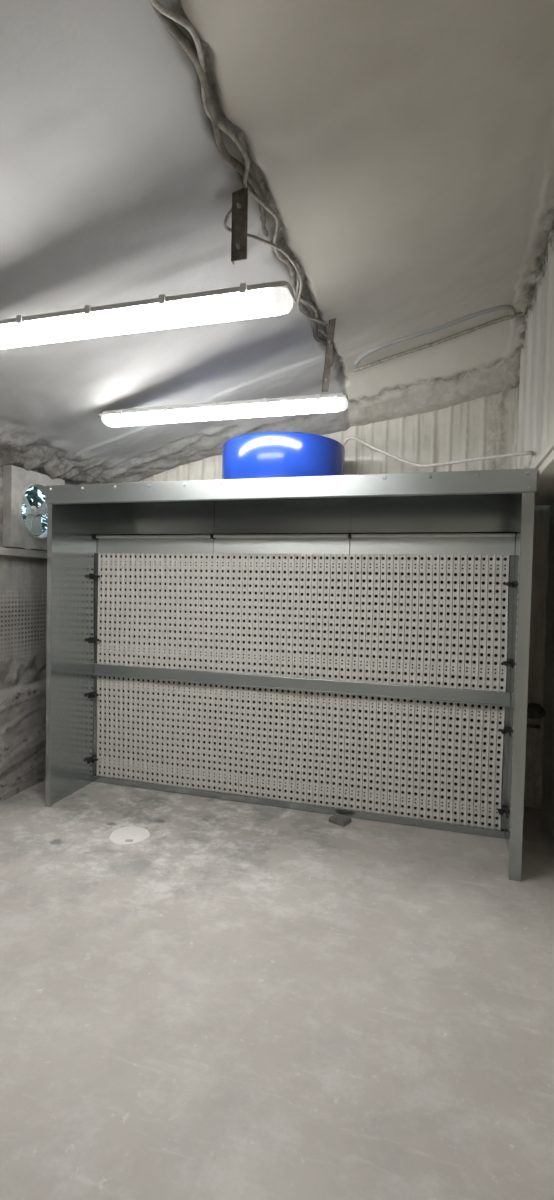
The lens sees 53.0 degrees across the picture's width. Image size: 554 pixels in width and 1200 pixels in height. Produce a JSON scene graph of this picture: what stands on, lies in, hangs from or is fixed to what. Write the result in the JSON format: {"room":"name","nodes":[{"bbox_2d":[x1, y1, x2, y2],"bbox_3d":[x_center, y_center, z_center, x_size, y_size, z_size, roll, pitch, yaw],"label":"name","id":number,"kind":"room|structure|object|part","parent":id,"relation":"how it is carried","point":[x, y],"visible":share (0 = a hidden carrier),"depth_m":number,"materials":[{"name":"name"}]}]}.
{"room":"spray paint workshop","nodes":[
{"label":"spray paint workshop","id":0,"kind":"room"},
{"bbox_2d":[0,465,77,801],"bbox_3d":[-2.483,0.196,2.022,0.138,2.580,6.450,2,2,16],"label":"wall","id":1,"kind":"structure","parent":0,"point":[23,580],"depth_m":4.12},
{"bbox_2d":[0,547,46,558],"bbox_3d":[-2.487,-0.295,1.974,0.105,0.055,6.380,2,2,16],"label":"trim","id":2,"kind":"structure","parent":1,"relation":"attached to","point":[13,552],"depth_m":4.01,"materials":[{"name":"grey metal"}]},
{"bbox_2d":[2,465,63,550],"bbox_3d":[-1.825,-0.676,4.183,0.107,0.570,0.570,2,2,16],"label":"wall fan","id":3,"kind":"object","parent":1,"relation":"attached to","point":[16,533],"visible":0.77,"depth_m":3.99,"materials":[{"name":"grey metal"}]},
{"bbox_3d":[-1.851,-0.747,4.098,0.070,0.163,0.171,2,2,16],"label":"blade","id":4,"kind":"part","parent":3,"relation":"part of","materials":[{"name":"silver metal"}]},
{"bbox_3d":[-1.842,-0.577,4.174,0.156,0.157,0.030,-1,3,-42],"label":"blade","id":5,"kind":"part","parent":3,"relation":"part of","materials":[{"name":"silver metal"}]},
{"bbox_3d":[-1.800,-0.734,4.273,0.070,0.146,0.167,2,2,16],"label":"blade","id":6,"kind":"part","parent":3,"relation":"part of","materials":[{"name":"silver metal"}]},
{"bbox_2d":[0,0,553,484],"bbox_3d":[-0.822,-1.333,1.492,3.570,1.261,6.450,2,2,16],"label":"ceiling","id":7,"kind":"structure","parent":0,"point":[402,151],"depth_m":2.21,"materials":[{"name":"plastic"}]},
{"bbox_2d":[0,280,295,348],"bbox_3d":[-0.716,-1.111,2.212,1.600,0.092,0.134,2,2,16],"label":"light","id":8,"kind":"object","parent":7,"relation":"attached to","point":[245,301],"visible":1,"depth_m":2.10,"materials":[{"name":"white plastic"}]},
{"bbox_2d":[99,318,348,426],"bbox_3d":[-0.361,-1.412,3.424,1.610,0.571,0.134,2,2,16],"label":"light","id":9,"kind":"object","parent":7,"relation":"hanging from","point":[330,402],"depth_m":3.34,"materials":[{"name":"white plastic"}]},
{"bbox_3d":[0.302,-1.447,3.215,0.078,0.461,0.048,2,2,16],"label":"hanging bracket","id":10,"kind":"part","parent":9,"relation":"part of","materials":[{"name":"grey metal"}]},
{"bbox_2d":[149,0,327,352],"bbox_3d":[-0.076,-1.558,2.127,0.076,0.051,2.905,2,2,16],"label":"cable","id":11,"kind":"object","parent":7,"relation":"attached to","point":[161,8],"visible":0.82,"depth_m":1.83,"materials":[{"name":"grey plastic"}]},
{"bbox_2d":[231,183,247,264],"bbox_3d":[-0.147,-1.452,2.092,0.067,0.325,0.038,2,2,35],"label":"bracket","id":12,"kind":"object","parent":7,"relation":"hanging from","point":[240,197],"visible":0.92,"depth_m":2.09,"materials":[{"name":"metal"}]},
{"bbox_2d":[149,1,333,366],"bbox_3d":[-0.060,-1.568,2.252,0.072,0.062,3.157,2,2,16],"label":"cable","id":13,"kind":"object","parent":7,"relation":"attached to","point":[172,28],"visible":0.71,"depth_m":1.82,"materials":[{"name":"grey plastic"}]},
{"bbox_2d":[224,207,327,325],"bbox_3d":[0.048,-1.528,2.639,0.136,0.076,1.144,2,2,24],"label":"cable","id":14,"kind":"object","parent":7,"relation":"hanging from","point":[229,213],"visible":0.95,"depth_m":2.46,"materials":[{"name":"grey plastic"}]},
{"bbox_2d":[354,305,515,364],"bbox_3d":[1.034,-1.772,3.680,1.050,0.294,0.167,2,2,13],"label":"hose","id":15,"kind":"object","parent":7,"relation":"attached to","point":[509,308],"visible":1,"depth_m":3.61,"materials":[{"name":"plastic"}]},
{"bbox_2d":[354,312,526,371],"bbox_3d":[1.096,-1.770,3.805,1.126,0.305,0.031,2,2,16],"label":"conduit","id":16,"kind":"object","parent":7,"relation":"attached to","point":[520,313],"visible":1,"depth_m":3.79,"materials":[{"name":"grey plastic"}]},
{"bbox_2d":[0,780,553,1199],"bbox_3d":[-0.755,1.592,1.575,4.320,0.150,6.900,2,2,16],"label":"floor","id":17,"kind":"structure","parent":0,"point":[234,1000],"depth_m":2.07,"materials":[{"name":"concrete"}]},
{"bbox_2d":[109,826,149,843],"bbox_3d":[-0.916,1.450,3.439,0.247,0.006,0.245,2,2,16],"label":"disc","id":18,"kind":"object","parent":17,"relation":"on","point":[129,834],"visible":1,"depth_m":3.43,"materials":[{"name":"white paint"}]},
{"bbox_2d":[45,468,536,881],"bbox_3d":[0.032,0.352,3.911,3.060,2.210,1.152,2,2,16],"label":"booth","id":19,"kind":"object","parent":17,"relation":"on","point":[354,646],"visible":1,"depth_m":3.82,"materials":[{"name":"metal"}]},
{"bbox_3d":[-1.408,0.310,4.348,0.038,2.206,1.126,2,2,16],"label":"panel","id":20,"kind":"part","parent":19,"relation":"part of","materials":[{"name":"metal"}]},
{"bbox_3d":[-0.931,-0.480,4.134,0.956,0.023,0.023,2,2,16],"label":"hanging rail","id":21,"kind":"part","parent":19,"relation":"part of","materials":[{"name":"grey plastic"}]},
{"bbox_3d":[0.011,-0.452,3.857,0.978,0.023,0.023,2,2,16],"label":"hanging rail","id":22,"kind":"part","parent":19,"relation":"part of","materials":[{"name":"grey plastic"}]},
{"bbox_2d":[222,432,344,478],"bbox_3d":[0.045,-0.941,4.057,0.940,0.363,0.940,2,2,16],"label":"housing","id":23,"kind":"object","parent":19,"relation":"on","point":[262,454],"visible":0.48,"depth_m":3.65,"materials":[{"name":"blue paint"}]},
{"bbox_2d":[45,468,536,503],"bbox_3d":[-0.097,-0.679,3.370,3.060,0.120,0.072,2,2,16],"label":"hood","id":24,"kind":"object","parent":19,"relation":"attached to","point":[504,481],"depth_m":3.25,"materials":[{"name":"metal"}]},
{"bbox_3d":[0.009,1.430,3.942,3.000,0.048,0.060,2,2,16],"label":"rail","id":25,"kind":"part","parent":19,"relation":"part of","materials":[{"name":"metal"}]},
{"bbox_3d":[0.009,1.011,3.924,2.956,0.801,0.021,2,2,16],"label":"filter panel","id":26,"kind":"part","parent":19,"relation":"part of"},
{"bbox_3d":[0.017,0.572,3.885,3.000,0.086,0.038,2,2,16],"label":"rail","id":27,"kind":"part","parent":19,"relation":"part of","materials":[{"name":"metal"}]},
{"bbox_3d":[0.028,0.101,3.895,2.957,0.860,0.021,2,2,16],"label":"filter panel","id":28,"kind":"part","parent":19,"relation":"part of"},
{"bbox_3d":[0.192,0.343,4.454,3.000,2.198,0.020,2,2,16],"label":"panel","id":29,"kind":"part","parent":19,"relation":"part of","materials":[{"name":"metal"}]},
{"bbox_3d":[0.984,-0.422,3.571,1.018,0.023,0.023,2,2,16],"label":"hanging rail","id":30,"kind":"part","parent":19,"relation":"part of","materials":[{"name":"grey plastic"}]},
{"bbox_3d":[1.467,0.396,3.503,0.062,2.206,1.126,2,2,16],"label":"panel","id":31,"kind":"part","parent":19,"relation":"part of","materials":[{"name":"metal"}]},
{"bbox_2d":[329,813,351,826],"bbox_3d":[0.420,1.455,3.697,0.124,0.034,0.100,3,2,38],"label":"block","id":32,"kind":"object","parent":17,"relation":"on","point":[342,820],"visible":1,"depth_m":3.67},
{"bbox_2d":[138,384,549,808],"bbox_3d":[0.158,-0.300,4.487,3.820,3.520,0.118,2,2,16],"label":"wall","id":33,"kind":"structure","parent":0,"point":[483,426],"depth_m":4.14,"materials":[{"name":"metal"}]},
{"bbox_2d":[343,436,532,466],"bbox_3d":[1.003,-1.033,3.741,1.452,0.325,0.161,3,3,44],"label":"cable","id":34,"kind":"object","parent":33,"relation":"attached to","point":[349,437],"visible":0.95,"depth_m":3.74,"materials":[{"name":"white plastic"}]},
{"bbox_2d":[526,724,540,728],"bbox_3d":[1.765,0.890,3.973,0.220,0.028,0.028,2,2,16],"label":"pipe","id":35,"kind":"object","parent":33,"relation":"attached to","point":[528,725],"visible":0.33,"depth_m":3.94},
{"bbox_2d":[527,703,545,718],"bbox_3d":[1.824,0.778,3.956,0.163,0.108,0.102,2,2,16],"label":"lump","id":36,"kind":"object","parent":33,"relation":"on","point":[534,710],"visible":0.77,"depth_m":3.91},
{"bbox_2d":[516,230,553,468],"bbox_3d":[0.842,-1.329,0.996,0.045,1.310,6.440,2,2,16],"label":"wall","id":37,"kind":"structure","parent":0,"point":[536,384],"depth_m":3.20,"materials":[{"name":"metal"}]},
{"bbox_2d":[542,503,553,835],"bbox_3d":[1.044,0.482,0.984,0.016,2.220,6.440,2,2,16],"label":"wall","id":38,"kind":"structure","parent":0,"point":[548,674],"depth_m":3.83,"materials":[{"name":"metal"}]},
{"bbox_2d":[530,437,553,505],"bbox_3d":[0.941,-0.650,0.953,0.304,0.084,6.380,2,2,16],"label":"trim","id":39,"kind":"structure","parent":38,"relation":"attached to","point":[544,495],"depth_m":2.98,"materials":[{"name":"paint"}]},
{"label":"outside","id":40,"kind":"structure","parent":0,"visible":0},
{"bbox_3d":[-7.955,1.209,11.980,15.180,0.250,24.000,2,2,16],"label":"ground","id":41,"kind":"structure","parent":40,"visible":0},
{"bbox_2d":[22,486,46,535],"bbox_3d":[-3.986,-0.854,9.185,1.623,4.216,1.683,2,2,16],"label":"conifer","id":42,"kind":"object","parent":41,"relation":"on","point":[33,493],"visible":0.07,"depth_m":9.06,"materials":[{"name":"green plant"}]}
]}

